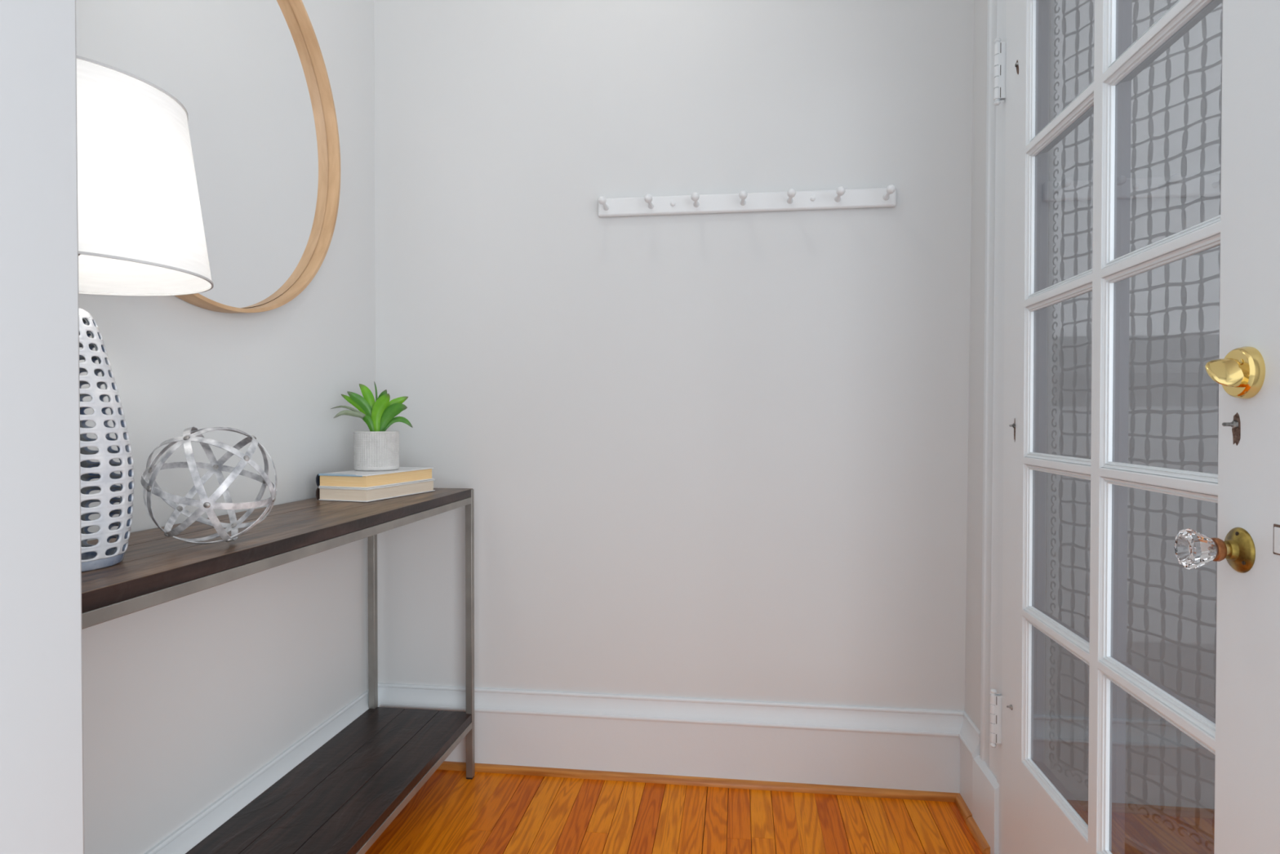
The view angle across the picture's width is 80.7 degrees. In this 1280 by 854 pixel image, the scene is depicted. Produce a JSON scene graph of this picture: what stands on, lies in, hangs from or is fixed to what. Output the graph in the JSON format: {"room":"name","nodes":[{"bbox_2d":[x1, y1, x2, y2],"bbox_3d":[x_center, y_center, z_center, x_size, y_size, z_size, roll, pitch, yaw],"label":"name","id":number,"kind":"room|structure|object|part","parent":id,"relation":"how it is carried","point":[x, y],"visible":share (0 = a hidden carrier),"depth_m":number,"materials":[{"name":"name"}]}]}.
{"room":"entryway","nodes":[
{"label":"entryway","id":0,"kind":"room"},
{"bbox_2d":[0,0,84,853],"bbox_3d":[-1.508,-0.335,0.728,2.020,2.650,0.140,0,1,7],"label":"wall","id":1,"kind":"structure","parent":0,"point":[42,801],"depth_m":0.63,"materials":[{"name":"grey paint"}]},
{"bbox_2d":[78,0,375,853],"bbox_3d":[-0.922,-0.294,1.463,0.120,2.550,1.468,0,1,7],"label":"wall","id":2,"kind":"structure","parent":0,"point":[185,698],"depth_m":1.59,"materials":[{"name":"paint"}]},
{"bbox_2d":[75,0,340,313],"bbox_3d":[-0.834,-0.648,1.501,0.040,0.833,0.833,0,1,7],"label":"wall mirror","id":3,"kind":"object","parent":2,"relation":"attached to","point":[251,78],"visible":0.73,"depth_m":1.59,"materials":[{"name":"brown wood"}]},
{"bbox_3d":[-0.834,-0.648,1.501,0.040,0.833,0.833,0,1,7],"label":"frame","id":4,"kind":"part","parent":3,"relation":"part of","materials":[{"name":"wood"}]},
{"bbox_2d":[143,684,381,853],"bbox_3d":[-0.851,0.868,1.469,0.024,0.226,1.468,0,1,7],"label":"baseboard","id":5,"kind":"structure","parent":2,"relation":"attached to","point":[203,824],"depth_m":1.63,"materials":[{"name":"white paint"}]},
{"bbox_2d":[373,0,973,711],"bbox_3d":[0.008,-0.303,2.141,1.788,2.550,0.120,0,1,7],"label":"wall","id":6,"kind":"structure","parent":0,"point":[714,455],"depth_m":2.07,"materials":[{"name":"paint"}]},
{"bbox_2d":[377,682,964,792],"bbox_3d":[0.044,0.860,2.079,1.639,0.226,0.024,0,1,7],"label":"baseboard","id":7,"kind":"structure","parent":6,"relation":"attached to","point":[819,744],"depth_m":2.06,"materials":[{"name":"white paint"}]},
{"bbox_2d":[437,760,959,802],"bbox_3d":[0.042,0.964,2.065,1.600,0.017,0.017,0,1,7],"label":"trim","id":8,"kind":"structure","parent":6,"relation":"attached to","point":[446,765],"depth_m":2.04,"materials":[{"name":"brown wood"}]},
{"bbox_2d":[598,184,896,217],"bbox_3d":[0.274,-0.605,1.995,0.796,0.050,0.092,0,1,7],"label":"peg rail","id":9,"kind":"object","parent":6,"relation":"attached to","point":[840,197],"visible":1,"depth_m":2.02,"materials":[{"name":"white paint"}]},
{"bbox_2d":[364,768,1213,853],"bbox_3d":[-0.828,1.032,-0.146,6.400,0.060,4.868,0,1,7],"label":"floor","id":10,"kind":"structure","parent":0,"point":[451,813],"depth_m":1.87,"materials":[{"name":"brown wood"}]},
{"bbox_2d":[81,488,475,853],"bbox_3d":[-0.700,0.580,1.429,0.303,0.803,1.377,0,1,7],"label":"console table","id":11,"kind":"object","parent":10,"relation":"on","point":[340,799],"visible":0.82,"depth_m":1.55,"materials":[{"name":"brown wood"}]},
{"bbox_2d":[76,55,213,572],"bbox_3d":[-0.748,-0.122,0.972,0.344,0.613,0.344,0,1,23],"label":"table lamp","id":12,"kind":"object","parent":11,"relation":"on","point":[141,233],"visible":0.4,"depth_m":0.95,"materials":[{"name":"white fabric"}]},
{"bbox_3d":[-0.748,-0.311,0.970,0.341,0.228,0.341,0,1,7],"label":"lamp shade","id":13,"kind":"part","parent":12,"relation":"part of","materials":[{"name":"fabric"}]},
{"bbox_2d":[140,426,276,544],"bbox_3d":[-0.659,0.088,1.159,0.185,0.179,0.183,0,1,7],"label":"decorative orb","id":14,"kind":"object","parent":11,"relation":"on","point":[206,504],"visible":1,"depth_m":1.13,"materials":[{"name":"metal"}]},
{"bbox_3d":[-0.700,0.210,1.424,0.302,0.018,1.376,0,1,7],"label":"rail","id":15,"kind":"part","parent":11,"relation":"part of","materials":[{"name":"grey metal"}]},
{"bbox_2d":[185,706,471,853],"bbox_3d":[-0.700,0.810,1.431,0.300,0.022,1.372,0,1,7],"label":"shelf","id":16,"kind":"object","parent":11,"relation":"attached to","point":[339,799],"depth_m":1.66,"materials":[{"name":"brown wood"}]},
{"bbox_3d":[-0.752,0.570,2.121,0.019,0.797,0.019,0,1,7],"label":"leg","id":17,"kind":"part","parent":11,"relation":"part of","materials":[{"name":"grey metal"}]},
{"bbox_2d":[315,479,435,502],"bbox_3d":[-0.656,0.156,1.893,0.143,0.030,0.280,0,1,18],"label":"book","id":18,"kind":"object","parent":11,"relation":"on","point":[337,494],"visible":0.86,"depth_m":1.78,"materials":[{"name":"white paper"}]},
{"bbox_2d":[315,466,433,488],"bbox_3d":[-0.659,0.125,1.897,0.142,0.031,0.277,0,1,18],"label":"book","id":19,"kind":"object","parent":18,"relation":"on","point":[351,478],"visible":0.9,"depth_m":1.80,"materials":[{"name":"white paper"}]},
{"bbox_2d":[330,381,413,471],"bbox_3d":[-0.681,-0.005,1.914,0.186,0.227,0.110,-1,1,-38],"label":"potted plant","id":20,"kind":"object","parent":19,"relation":"on","point":[377,449],"visible":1,"depth_m":1.90,"materials":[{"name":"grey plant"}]},
{"bbox_3d":[-0.672,0.059,1.922,0.110,0.098,0.110,0,1,7],"label":"pot","id":21,"kind":"part","parent":20,"relation":"part of","materials":[{"name":"ceramic"}]},
{"bbox_3d":[-0.700,0.830,1.432,0.302,0.018,1.376,0,1,7],"label":"shelf rail","id":22,"kind":"part","parent":11,"relation":"part of","materials":[{"name":"grey metal"}]},
{"bbox_3d":[-0.470,0.570,2.084,0.019,0.797,0.019,0,1,7],"label":"leg","id":23,"kind":"part","parent":11,"relation":"part of","materials":[{"name":"grey metal"}]},
{"bbox_2d":[964,0,987,731],"bbox_3d":[0.765,-0.290,1.171,0.034,2.550,1.608,0,1,7],"label":"wall","id":24,"kind":"structure","parent":0,"point":[975,418],"depth_m":1.91,"materials":[{"name":"paint"}]},
{"bbox_2d":[958,711,980,813],"bbox_3d":[0.836,0.862,1.918,0.024,0.226,0.138,0,1,7],"label":"baseboard","id":25,"kind":"structure","parent":24,"relation":"attached to","point":[969,735],"depth_m":1.91,"materials":[{"name":"white paint"}]},
{"bbox_2d":[954,792,990,853],"bbox_3d":[0.811,0.967,1.847,0.018,0.017,0.249,0,1,7],"label":"trim","id":26,"kind":"structure","parent":24,"relation":"attached to","point":[959,802],"depth_m":1.82,"materials":[{"name":"brown wood"}]},
{"bbox_2d":[972,754,999,853],"bbox_3d":[0.819,0.891,1.776,0.021,0.172,0.161,0,1,7],"label":"trim","id":27,"kind":"structure","parent":24,"relation":"attached to","point":[985,787],"depth_m":1.75,"materials":[{"name":"white paint"}]},
{"bbox_2d":[980,0,1004,783],"bbox_3d":[0.828,-0.103,1.756,0.021,2.160,0.150,0,1,7],"label":"trim","id":28,"kind":"structure","parent":24,"relation":"attached to","point":[992,433],"depth_m":1.77,"materials":[{"name":"white paint"}]},
{"bbox_2d":[998,0,1006,853],"bbox_3d":[0.770,-0.047,1.228,0.044,2.062,0.916,0,1,7],"label":"trim","id":29,"kind":"structure","parent":24,"relation":"attached to","point":[1005,1],"depth_m":1.68,"materials":[{"name":"white paint"}]},
{"bbox_2d":[1043,0,1222,853],"bbox_3d":[1.050,-0.032,1.265,0.030,2.030,1.000,0,1,-20],"label":"storm door","id":30,"kind":"structure","parent":24,"relation":"in","point":[1132,846],"depth_m":1.46,"materials":[{"name":"grey paint"}]},
{"bbox_3d":[1.050,-0.032,1.265,0.030,2.030,1.000,0,1,-20],"label":"storm frame","id":31,"kind":"part","parent":30,"relation":"part of","materials":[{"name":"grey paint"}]},
{"bbox_2d":[990,0,1279,853],"bbox_3d":[0.739,-0.038,1.242,0.106,2.027,0.886,0,1,7],"label":"door","id":32,"kind":"structure","parent":24,"relation":"in","point":[1039,815],"depth_m":1.21,"materials":[{"name":"white paint"}]},
{"bbox_3d":[0.654,0.143,0.884,0.032,0.049,0.049,0,1,7],"label":"crystal knob","id":33,"kind":"part","parent":32,"relation":"part of","materials":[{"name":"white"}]},
{"bbox_3d":[0.691,0.123,0.814,0.002,0.029,0.016,0,1,7],"label":"edge plate","id":34,"kind":"part","parent":32,"relation":"part of","materials":[{"name":"white paint"}]},
{"label":"outside","id":35,"kind":"structure","parent":0,"visible":0},
{"bbox_2d":[1049,0,1222,777],"bbox_3d":[2.188,-0.431,2.375,2.280,3.200,0.110,0,1,7],"label":"wall","id":36,"kind":"structure","parent":35,"point":[1211,287],"depth_m":2.40,"materials":[{"name":"grey"}]},
{"bbox_2d":[1049,768,1214,800],"bbox_3d":[1.970,1.217,0.615,2.250,0.150,3.700,0,1,7],"label":"trim","id":37,"kind":"structure","parent":36,"relation":"attached to","point":[1070,783],"depth_m":2.35,"materials":[{"name":"grey"}]}
]}

